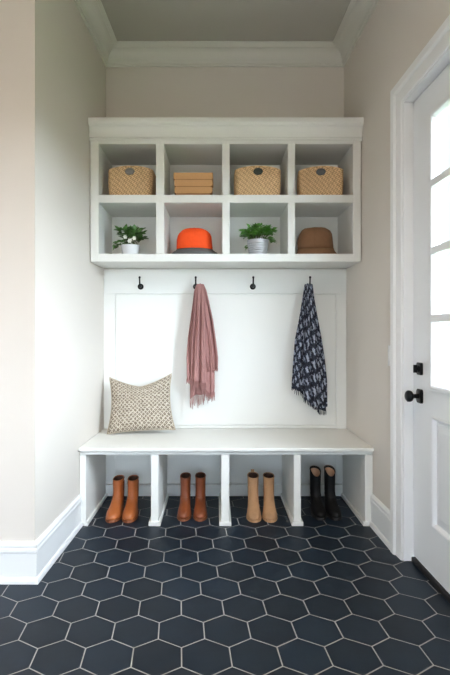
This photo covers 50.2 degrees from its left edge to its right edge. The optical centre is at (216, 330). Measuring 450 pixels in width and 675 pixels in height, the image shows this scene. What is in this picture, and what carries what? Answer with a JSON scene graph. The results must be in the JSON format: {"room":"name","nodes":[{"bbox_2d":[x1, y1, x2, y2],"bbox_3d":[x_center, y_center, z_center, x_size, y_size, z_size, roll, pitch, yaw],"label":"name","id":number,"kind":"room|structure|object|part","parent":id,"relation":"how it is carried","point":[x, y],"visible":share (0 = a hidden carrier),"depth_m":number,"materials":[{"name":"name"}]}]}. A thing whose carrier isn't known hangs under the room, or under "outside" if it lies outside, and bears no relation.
{"room":"mudroom","nodes":[
{"label":"mudroom","id":0,"kind":"room"},
{"bbox_2d":[0,0,9,540],"bbox_3d":[-1.795,-0.411,2.354,1.610,3.382,0.120,0,0,0],"label":"wall","id":1,"kind":"structure","parent":0,"point":[4,4],"depth_m":2.29,"materials":[{"name":"beige paint"}]},
{"bbox_2d":[0,494,82,584],"bbox_3d":[-1.712,1.101,2.611,1.773,0.195,0.682,0,0,0],"label":"baseboard","id":2,"kind":"structure","parent":1,"relation":"attached to","point":[21,562],"depth_m":2.31,"materials":[{"name":"white paint"}]},
{"bbox_2d":[10,0,105,540],"bbox_3d":[-0.909,-0.411,2.939,0.161,3.382,1.291,0,0,0],"label":"wall","id":3,"kind":"structure","parent":0,"point":[58,71],"depth_m":2.49,"materials":[{"name":"beige paint"}]},
{"bbox_2d":[74,0,378,66],"bbox_3d":[-0.759,-2.036,0.591,3.678,0.132,5.987,0,0,0],"label":"trim","id":4,"kind":"structure","parent":3,"relation":"attached to","point":[114,53],"depth_m":3.52,"materials":[{"name":"white paint"}]},
{"bbox_2d":[0,496,449,674],"bbox_3d":[-0.723,1.240,0.682,4.055,0.080,6.165,0,0,0],"label":"floor","id":5,"kind":"structure","parent":0,"point":[328,596],"depth_m":2.13,"materials":[{"name":"tile"}]},
{"bbox_2d":[105,475,124,522],"bbox_3d":[-0.657,1.084,3.123,0.099,0.232,0.255,0,0,5],"label":"boot","id":6,"kind":"object","parent":5,"relation":"on","point":[114,513],"visible":0.95,"depth_m":3.12,"materials":[{"name":"leather"}]},
{"bbox_2d":[122,475,138,522],"bbox_3d":[-0.557,1.084,3.123,0.099,0.232,0.255,0,0,1],"label":"boot","id":7,"kind":"object","parent":5,"relation":"on","point":[130,513],"visible":1,"depth_m":3.12,"materials":[{"name":"leather"}]},
{"bbox_2d":[177,472,190,521],"bbox_3d":[-0.211,1.078,3.146,0.093,0.242,0.255,0,0,1],"label":"boot","id":8,"kind":"object","parent":5,"relation":"on","point":[184,510],"visible":1,"depth_m":3.15,"materials":[{"name":"leather"}]},
{"bbox_2d":[193,472,206,521],"bbox_3d":[-0.109,1.078,3.146,0.093,0.243,0.255,0,0,-1],"label":"boot","id":9,"kind":"object","parent":5,"relation":"on","point":[200,511],"visible":1,"depth_m":3.14,"materials":[{"name":"leather"}]},
{"bbox_2d":[78,429,373,525],"bbox_3d":[0.056,0.957,3.221,1.806,0.485,0.590,0,0,0],"label":"storage bench","id":10,"kind":"object","parent":5,"relation":"on","point":[291,444],"visible":0.98,"depth_m":3.05,"materials":[{"name":"white paint"}]},
{"bbox_3d":[-0.807,1.185,3.211,0.027,0.027,0.530,0,0,0],"label":"shoe moulding","id":11,"kind":"part","parent":10,"relation":"part of","materials":[{"name":"white paint"}]},
{"bbox_2d":[107,373,175,433],"bbox_3d":[-0.527,0.506,3.367,0.486,0.412,0.180,0,0,0],"label":"throw cushion","id":12,"kind":"object","parent":10,"relation":"on","point":[147,407],"visible":1,"depth_m":3.31,"materials":[{"name":"beige fabric"}]},
{"bbox_3d":[-0.384,1.185,3.211,0.073,0.027,0.530,0,0,0],"label":"shoe moulding","id":13,"kind":"part","parent":10,"relation":"part of","materials":[{"name":"white paint"}]},
{"bbox_3d":[0.051,1.185,3.211,0.075,0.027,0.530,0,0,0],"label":"shoe moulding","id":14,"kind":"part","parent":10,"relation":"part of","materials":[{"name":"white paint"}]},
{"bbox_3d":[0.056,0.724,3.221,1.806,0.020,0.590,0,0,0],"label":"seat","id":15,"kind":"part","parent":10,"relation":"part of","materials":[{"name":"white paint"}]},
{"bbox_3d":[0.494,1.185,3.211,0.071,0.027,0.530,0,0,0],"label":"shoe moulding","id":16,"kind":"part","parent":10,"relation":"part of","materials":[{"name":"white paint"}]},
{"bbox_3d":[0.915,1.185,3.211,0.035,0.027,0.530,0,0,0],"label":"shoe moulding","id":17,"kind":"part","parent":10,"relation":"part of","materials":[{"name":"white paint"}]},
{"bbox_2d":[246,469,261,522],"bbox_3d":[0.238,1.065,3.128,0.098,0.268,0.255,0,0,1],"label":"boot","id":18,"kind":"object","parent":5,"relation":"on","point":[253,515],"visible":1,"depth_m":3.13,"materials":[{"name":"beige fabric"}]},
{"bbox_2d":[262,472,277,522],"bbox_3d":[0.341,1.075,3.128,0.098,0.248,0.255,0,0,2],"label":"boot","id":19,"kind":"object","parent":5,"relation":"on","point":[269,514],"visible":1,"depth_m":3.13,"materials":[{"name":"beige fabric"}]},
{"bbox_2d":[310,465,326,520],"bbox_3d":[0.661,1.058,3.163,0.093,0.284,0.255,0,0,-1],"label":"boot","id":20,"kind":"object","parent":5,"relation":"on","point":[317,509],"visible":1,"depth_m":3.17,"materials":[{"name":"black leather"}]},
{"bbox_2d":[324,465,341,520],"bbox_3d":[0.757,1.055,3.158,0.093,0.289,0.255,0,0,-2],"label":"boot","id":21,"kind":"object","parent":5,"relation":"on","point":[333,511],"visible":1,"depth_m":3.17,"materials":[{"name":"black leather"}]},
{"bbox_2d":[106,67,343,116],"bbox_3d":[0.075,-0.461,3.645,2.150,3.482,0.120,0,0,0],"label":"wall","id":22,"kind":"structure","parent":0,"point":[130,91],"depth_m":3.58,"materials":[{"name":"beige paint"}]},
{"bbox_2d":[104,269,345,482],"bbox_3d":[0.059,0.372,3.551,1.780,1.654,0.067,0,0,0],"label":"wall panel","id":23,"kind":"object","parent":22,"relation":"attached to","point":[146,330],"depth_m":3.52,"materials":[{"name":"white paint"}]},
{"bbox_2d":[138,276,143,289],"bbox_3d":[-0.559,-0.349,3.489,0.044,0.093,0.058,0,0,0],"label":"coat hook","id":24,"kind":"object","parent":23,"relation":"attached to","point":[140,286],"visible":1,"depth_m":3.51,"materials":[{"name":"black metal"}]},
{"bbox_2d":[106,483,342,495],"bbox_3d":[0.059,1.157,3.498,1.780,0.084,0.040,0,0,0],"label":"baseboard","id":25,"kind":"structure","parent":23,"relation":"attached to","point":[174,489],"depth_m":3.48,"materials":[{"name":"white paint"}]},
{"bbox_2d":[250,276,255,289],"bbox_3d":[0.262,-0.349,3.489,0.044,0.093,0.058,0,0,0],"label":"coat hook","id":26,"kind":"object","parent":23,"relation":"attached to","point":[252,286],"visible":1,"depth_m":3.51,"materials":[{"name":"black metal"}]},
{"bbox_2d":[88,117,363,268],"bbox_3d":[0.058,-0.924,3.353,1.794,0.932,0.460,0,0,0],"label":"upper cabinet","id":27,"kind":"object","parent":22,"relation":"attached to","point":[219,146],"visible":0.95,"depth_m":3.18,"materials":[{"name":"white paint"}]},
{"bbox_3d":[-0.810,-0.909,3.376,0.058,0.902,0.415,0,0,0],"label":"panel","id":28,"kind":"part","parent":27,"relation":"part of","materials":[{"name":"white paint"}]},
{"bbox_2d":[112,224,148,253],"bbox_3d":[-0.592,-0.620,3.304,0.249,0.219,0.207,0,0,0],"label":"potted plant","id":29,"kind":"object","parent":27,"relation":"on","point":[133,232],"visible":0.98,"depth_m":3.26,"materials":[{"name":"green plant"}]},
{"bbox_3d":[-0.594,-0.548,3.300,0.132,0.076,0.132,0,0,0],"label":"pot","id":30,"kind":"part","parent":29,"relation":"part of","materials":[{"name":"white ceramic"}]},
{"bbox_2d":[108,166,155,194],"bbox_3d":[-0.582,-1.006,3.323,0.308,0.212,0.211,0,0,2],"label":"woven basket","id":31,"kind":"object","parent":27,"relation":"on","point":[123,180],"visible":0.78,"depth_m":3.23,"materials":[{"name":"beige wicker"}]},
{"bbox_3d":[-0.586,-1.071,3.223,0.064,0.047,0.012,0,0,2],"label":"handle plate","id":32,"kind":"part","parent":31,"relation":"part of","materials":[{"name":"grey metal"}]},
{"bbox_2d":[175,187,211,194],"bbox_3d":[-0.160,-0.936,3.340,0.254,0.074,0.196,0,0,0],"label":"shoebox","id":33,"kind":"object","parent":27,"relation":"on","point":[178,190],"visible":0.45,"depth_m":3.24,"materials":[{"name":"brown cardboard"}]},
{"bbox_2d":[174,180,212,193],"bbox_3d":[-0.160,-0.998,3.340,0.258,0.046,0.198,0,0,-1],"label":"shoebox","id":34,"kind":"object","parent":33,"relation":"on","point":[177,183],"visible":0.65,"depth_m":3.24,"materials":[{"name":"brown cardboard"}]},
{"bbox_2d":[174,173,212,179],"bbox_3d":[-0.160,-1.045,3.340,0.266,0.048,0.202,0,0,0],"label":"shoebox","id":35,"kind":"object","parent":34,"relation":"on","point":[177,176],"visible":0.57,"depth_m":3.24,"materials":[{"name":"brown cardboard"}]},
{"bbox_2d":[171,228,217,253],"bbox_3d":[-0.155,-0.617,3.334,0.354,0.200,0.284,0,0,0],"label":"bucket hat","id":36,"kind":"object","parent":27,"relation":"on","point":[189,240],"visible":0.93,"depth_m":3.25,"materials":[{"name":"orange fabric"}]},
{"bbox_3d":[-0.155,-0.635,3.336,0.252,0.156,0.202,0,0,0],"label":"crown","id":37,"kind":"part","parent":36,"relation":"part of","materials":[{"name":"orange fabric"}]},
{"bbox_3d":[0.058,-0.909,3.577,1.679,0.902,0.012,0,0,0],"label":"panel","id":38,"kind":"part","parent":27,"relation":"part of","materials":[{"name":"white paint"}]},
{"bbox_2d":[99,195,352,216],"bbox_3d":[0.058,-0.873,3.369,1.679,0.052,0.403,0,0,0],"label":"shelf","id":39,"kind":"object","parent":27,"relation":"attached to","point":[112,205],"depth_m":3.23,"materials":[{"name":"white paint"}]},
{"bbox_3d":[0.058,-1.321,3.353,1.794,0.138,0.460,0,0,0],"label":"crown moulding","id":40,"kind":"part","parent":27,"relation":"part of","materials":[{"name":"white paint"}]},
{"bbox_2d":[234,166,280,194],"bbox_3d":[0.276,-1.006,3.323,0.316,0.212,0.211,0,0,0],"label":"woven basket","id":41,"kind":"object","parent":27,"relation":"on","point":[249,180],"visible":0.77,"depth_m":3.23,"materials":[{"name":"wicker"}]},
{"bbox_3d":[0.276,-1.071,3.223,0.064,0.047,0.012,0,0,0],"label":"handle plate","id":42,"kind":"part","parent":41,"relation":"part of","materials":[{"name":"metal"}]},
{"bbox_2d":[239,223,276,253],"bbox_3d":[0.281,-0.628,3.296,0.275,0.236,0.227,0,0,0],"label":"potted plant","id":43,"kind":"object","parent":27,"relation":"on","point":[254,245],"visible":0.99,"depth_m":3.25,"materials":[{"name":"green plant"}]},
{"bbox_3d":[0.281,-0.565,3.295,0.152,0.110,0.152,0,0,0],"label":"pot","id":44,"kind":"part","parent":43,"relation":"part of","materials":[{"name":"metal"}]},
{"bbox_2d":[296,227,336,253],"bbox_3d":[0.683,-0.618,3.333,0.316,0.202,0.271,0,0,14],"label":"bucket hat","id":45,"kind":"object","parent":27,"relation":"on","point":[313,240],"visible":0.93,"depth_m":3.25,"materials":[{"name":"brown fabric"}]},
{"bbox_3d":[0.683,-0.638,3.337,0.248,0.153,0.212,0,0,14],"label":"crown","id":46,"kind":"part","parent":45,"relation":"part of","materials":[{"name":"brown fabric"}]},
{"bbox_2d":[297,166,342,194],"bbox_3d":[0.712,-1.006,3.330,0.306,0.212,0.211,0,0,7],"label":"woven basket","id":47,"kind":"object","parent":27,"relation":"on","point":[317,180],"visible":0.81,"depth_m":3.23,"materials":[{"name":"wicker"}]},
{"bbox_3d":[0.700,-1.071,3.231,0.064,0.047,0.012,0,0,7],"label":"handle plate","id":48,"kind":"part","parent":47,"relation":"part of","materials":[{"name":"metal"}]},
{"bbox_3d":[0.924,-0.909,3.376,0.053,0.902,0.415,0,0,0],"label":"panel","id":49,"kind":"part","parent":27,"relation":"part of","materials":[{"name":"white paint"}]},
{"bbox_2d":[101,0,350,40],"bbox_3d":[-0.735,-2.152,0.652,3.970,0.100,6.105,0,0,0],"label":"ceiling","id":50,"kind":"structure","parent":0,"point":[130,20],"depth_m":3.25,"materials":[{"name":"grey paint"}]},
{"bbox_2d":[344,0,449,509],"bbox_3d":[1.084,-0.411,0.595,0.140,3.382,5.985,0,0,-1],"label":"wall","id":51,"kind":"structure","parent":0,"point":[396,32],"depth_m":2.88,"materials":[{"name":"beige paint"}]},
{"bbox_2d":[370,494,389,549],"bbox_3d":[0.954,1.101,2.784,0.024,0.195,0.336,0,0,-1],"label":"baseboard","id":52,"kind":"structure","parent":51,"relation":"attached to","point":[380,514],"depth_m":2.79,"materials":[{"name":"white paint"}]},
{"bbox_2d":[388,345,389,365],"bbox_3d":[0.962,0.138,2.665,0.011,0.116,0.074,0,0,-1],"label":"light switch","id":53,"kind":"object","parent":51,"relation":"attached to","point":[388,345],"visible":0.46,"depth_m":2.68,"materials":[{"name":"plastic"}]},
{"bbox_2d":[390,15,449,603],"bbox_3d":[1.043,-0.053,2.044,0.178,2.504,1.141,0,0,-1],"label":"door","id":54,"kind":"structure","parent":51,"relation":"in","point":[419,402],"depth_m":2.42,"materials":[{"name":"white paint"}]},
{"bbox_3d":[0.983,0.328,2.417,0.066,0.059,0.059,0,0,-1],"label":"knob","id":55,"kind":"part","parent":54,"relation":"part of","materials":[{"name":"black metal"}]},
{"bbox_3d":[1.048,0.671,2.004,0.041,0.533,0.579,0,0,-1],"label":"panel","id":56,"kind":"part","parent":54,"relation":"part of","materials":[{"name":"white paint"}]},
{"bbox_3d":[-0.154,-0.350,3.489,0.044,0.093,0.058,0,0,0],"label":"coat hook","id":57,"kind":"object","parent":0,"visible":0},
{"bbox_2d":[186,283,217,408],"bbox_3d":[-0.105,0.107,3.441,0.226,0.906,0.124,0,0,0],"label":"scarf","id":58,"kind":"object","parent":57,"relation":"hanging from","point":[202,354],"visible":1,"depth_m":3.41,"materials":[{"name":"fabric"}]},
{"bbox_2d":[186,285,196,379],"bbox_3d":[-0.169,0.011,3.418,0.097,0.688,0.026,0,0,0],"label":"drape","id":59,"kind":"object","parent":58,"relation":"hanging from","point":[191,358],"depth_m":3.41,"materials":[{"name":"fabric"}]},
{"bbox_2d":[191,284,207,382],"bbox_3d":[-0.126,0.017,3.398,0.119,0.701,0.039,0,0,0],"label":"drape","id":60,"kind":"object","parent":58,"relation":"hanging from","point":[199,314],"depth_m":3.40,"materials":[{"name":"fabric"}]},
{"bbox_2d":[190,371,214,398],"bbox_3d":[-0.108,0.078,3.439,0.183,0.823,0.026,0,0,0],"label":"drape","id":61,"kind":"object","parent":58,"relation":"hanging from","point":[210,376],"depth_m":3.41,"materials":[{"name":"fabric"}]},
{"bbox_2d":[200,286,214,392],"bbox_3d":[-0.076,0.056,3.413,0.118,0.779,0.020,0,0,0],"label":"drape","id":62,"kind":"object","parent":58,"relation":"hanging from","point":[207,331],"depth_m":3.41,"materials":[{"name":"fabric"}]},
{"bbox_2d":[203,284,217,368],"bbox_3d":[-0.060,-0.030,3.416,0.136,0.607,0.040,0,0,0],"label":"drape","id":63,"kind":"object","parent":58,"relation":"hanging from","point":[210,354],"depth_m":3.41,"materials":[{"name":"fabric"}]},
{"bbox_3d":[0.673,-0.350,3.489,0.044,0.093,0.058,0,0,0],"label":"coat hook","id":64,"kind":"object","parent":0,"visible":0},
{"bbox_2d":[291,283,327,414],"bbox_3d":[0.658,0.128,3.441,0.257,0.952,0.128,0,0,3],"label":"scarf","id":65,"kind":"object","parent":64,"relation":"hanging from","point":[309,377],"visible":1,"depth_m":3.40,"materials":[{"name":"blue fabric"}]},
{"bbox_2d":[292,284,306,387],"bbox_3d":[0.591,0.035,3.417,0.125,0.737,0.029,0,0,0],"label":"drape","id":66,"kind":"object","parent":65,"relation":"hanging from","point":[299,372],"depth_m":3.41,"materials":[{"name":"blue fabric"}]},
{"bbox_2d":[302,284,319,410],"bbox_3d":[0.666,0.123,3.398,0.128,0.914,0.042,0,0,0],"label":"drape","id":67,"kind":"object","parent":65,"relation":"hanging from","point":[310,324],"depth_m":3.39,"materials":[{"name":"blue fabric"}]},
{"bbox_2d":[299,285,325,410],"bbox_3d":[0.667,0.120,3.439,0.228,0.907,0.026,0,0,0],"label":"drape","id":68,"kind":"object","parent":65,"relation":"hanging from","point":[321,377],"depth_m":3.41,"materials":[{"name":"blue fabric"}]},
{"bbox_2d":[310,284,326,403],"bbox_3d":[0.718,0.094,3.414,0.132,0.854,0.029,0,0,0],"label":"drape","id":69,"kind":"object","parent":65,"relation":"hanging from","point":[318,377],"depth_m":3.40,"materials":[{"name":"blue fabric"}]}
]}

